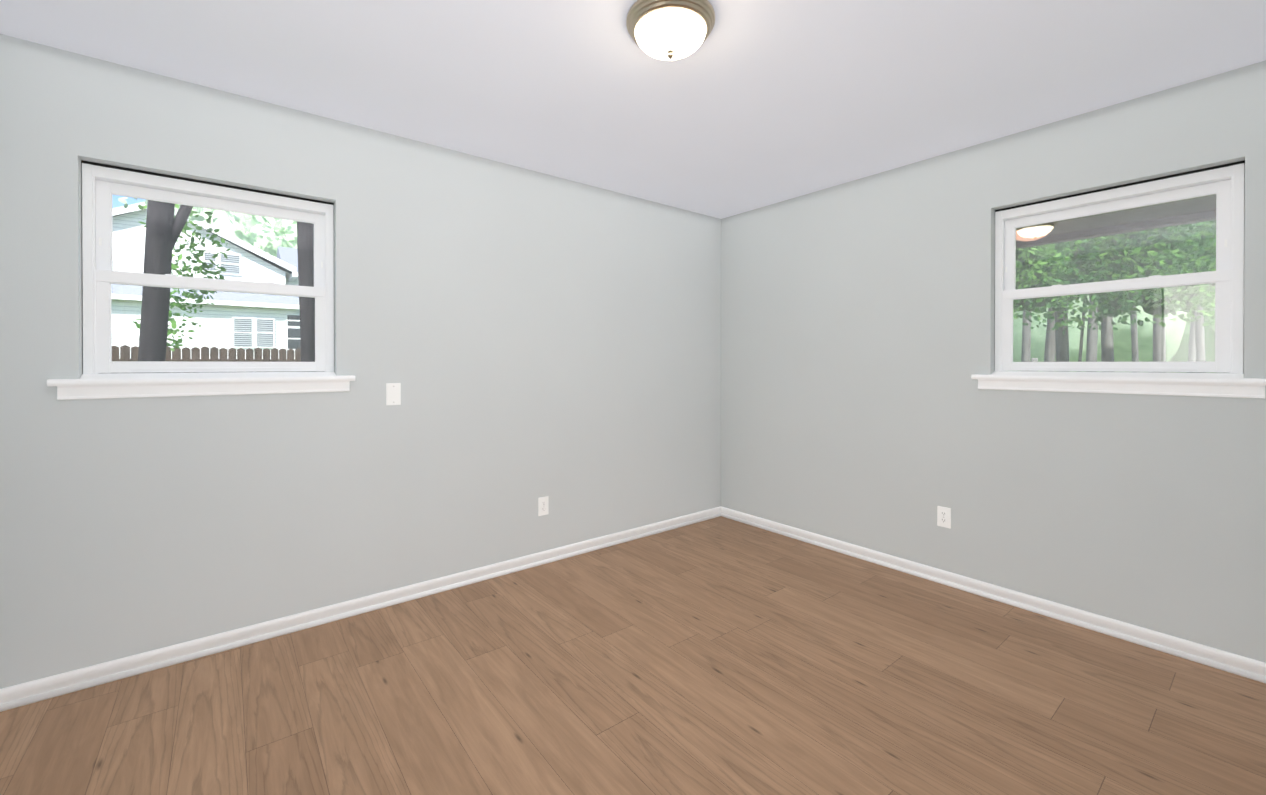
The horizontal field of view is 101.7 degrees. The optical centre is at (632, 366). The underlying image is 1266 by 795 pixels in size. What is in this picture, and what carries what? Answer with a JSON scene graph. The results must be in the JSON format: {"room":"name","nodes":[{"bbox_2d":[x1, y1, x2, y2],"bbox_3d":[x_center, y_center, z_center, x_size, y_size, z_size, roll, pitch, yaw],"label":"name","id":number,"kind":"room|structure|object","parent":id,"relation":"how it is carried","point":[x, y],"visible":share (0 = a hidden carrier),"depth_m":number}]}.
{"room":"empty bedroom","nodes":[
{"label":"empty bedroom","id":0,"kind":"room"},
{"bbox_2d":[0,34,720,688],"bbox_3d":[-0.849,0.014,3.099,4.200,2.440,0.150,0,0,-38],"label":"wall","id":1,"kind":"structure","parent":0,"point":[526,338],"depth_m":2.56},
{"bbox_2d":[47,161,354,399],"bbox_3d":[-1.825,-0.343,2.292,1.020,0.938,0.191,0,0,-38],"label":"window","id":2,"kind":"structure","parent":1,"relation":"in","point":[104,375],"depth_m":2.23},
{"bbox_2d":[0,506,720,711],"bbox_3d":[-0.794,1.198,3.035,3.900,0.071,0.029,0,0,-38],"label":"baseboard","id":3,"kind":"structure","parent":1,"relation":"attached to","point":[26,693],"depth_m":2.40},
{"bbox_2d":[386,383,400,404],"bbox_3d":[-1.247,0.146,2.684,0.070,0.114,0.007,0,0,-38],"label":"switch plate","id":4,"kind":"object","parent":1,"relation":"attached to","point":[393,393],"visible":1,"depth_m":2.68},
{"bbox_2d":[538,496,548,515],"bbox_3d":[-0.560,0.878,3.231,0.070,0.115,0.008,0,0,-38],"label":"electrical outlet","id":5,"kind":"object","parent":1,"relation":"attached to","point":[543,505],"visible":1,"depth_m":3.23},
{"bbox_2d":[0,516,1265,794],"bbox_3d":[0.204,1.270,1.777,4.200,0.060,3.540,0,0,-38],"label":"floor","id":6,"kind":"structure","parent":0,"point":[720,656],"depth_m":1.90},
{"bbox_2d":[0,0,1265,218],"bbox_3d":[0.204,-1.240,1.764,4.200,0.080,3.540,0,0,-38],"label":"ceiling","id":7,"kind":"structure","parent":0,"point":[748,106],"depth_m":2.09},
{"bbox_2d":[626,0,714,60],"bbox_3d":[0.130,-1.131,1.786,0.306,0.137,0.306,0,0,-38],"label":"ceiling light","id":8,"kind":"object","parent":7,"relation":"attached to","point":[668,30],"visible":1,"depth_m":1.71},
{"bbox_2d":[721,61,1265,662],"bbox_3d":[1.791,0.014,3.028,0.150,2.440,3.240,0,0,-38],"label":"wall","id":9,"kind":"structure","parent":0,"point":[859,407],"depth_m":2.78},
{"bbox_2d":[937,506,950,528],"bbox_3d":[1.769,0.860,2.932,0.008,0.114,0.070,0,0,-38],"label":"electrical outlet","id":10,"kind":"object","parent":9,"relation":"attached to","point":[943,516],"visible":1,"depth_m":2.93},
{"bbox_2d":[721,506,1265,683],"bbox_3d":[1.720,1.199,2.978,0.029,0.071,3.240,0,0,-38],"label":"baseboard","id":11,"kind":"structure","parent":9,"relation":"attached to","point":[1243,666],"depth_m":2.58},
{"bbox_2d":[971,160,1265,398],"bbox_3d":[2.222,-0.359,2.442,0.191,0.968,1.024,0,0,-38],"label":"window","id":12,"kind":"structure","parent":9,"relation":"in","point":[1225,183],"depth_m":2.36},
{"bbox_2d":[1016,194,1215,248],"bbox_3d":[2.408,0.318,3.200,1.030,2.730,5.740,0,0,-38],"label":"soffit","id":13,"kind":"structure","parent":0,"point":[1110,228],"depth_m":3.06},
{"label":"outside","id":14,"kind":"structure","parent":0,"visible":0},
{"bbox_3d":[1.308,1.734,13.347,160.000,0.200,160.000,0,0,-38],"label":"ground","id":15,"kind":"structure","parent":14,"visible":0},
{"bbox_2d":[111,202,300,372],"bbox_3d":[-18.568,-2.787,28.438,20.400,8.696,10.980,0,0,-38],"label":"house","id":16,"kind":"structure","parent":15,"relation":"on","point":[235,314],"depth_m":22.70},
{"bbox_2d":[112,345,300,372],"bbox_3d":[-6.510,0.603,12.772,25.038,2.068,0.060,0,0,-38],"label":"fence","id":17,"kind":"object","parent":15,"relation":"on","point":[225,353],"depth_m":10.91},
{"bbox_2d":[118,197,324,372],"bbox_3d":[-7.399,-7.402,11.096,5.789,18.095,11.884,0,0,-38],"label":"tree","id":18,"kind":"object","parent":15,"relation":"on","point":[148,323],"depth_m":5.84},
{"bbox_2d":[178,204,296,257],"bbox_3d":[-25.138,-5.653,40.904,19.548,14.308,7.547,0,0,-38],"label":"tree","id":19,"kind":"object","parent":15,"relation":"on","point":[262,225],"depth_m":36.61},
{"bbox_2d":[1013,220,1216,372],"bbox_3d":[11.308,-2.933,22.679,32.706,11.825,37.811,0,0,-38],"label":"tree","id":20,"kind":"object","parent":15,"relation":"on","point":[1115,353],"depth_m":7.58}
]}

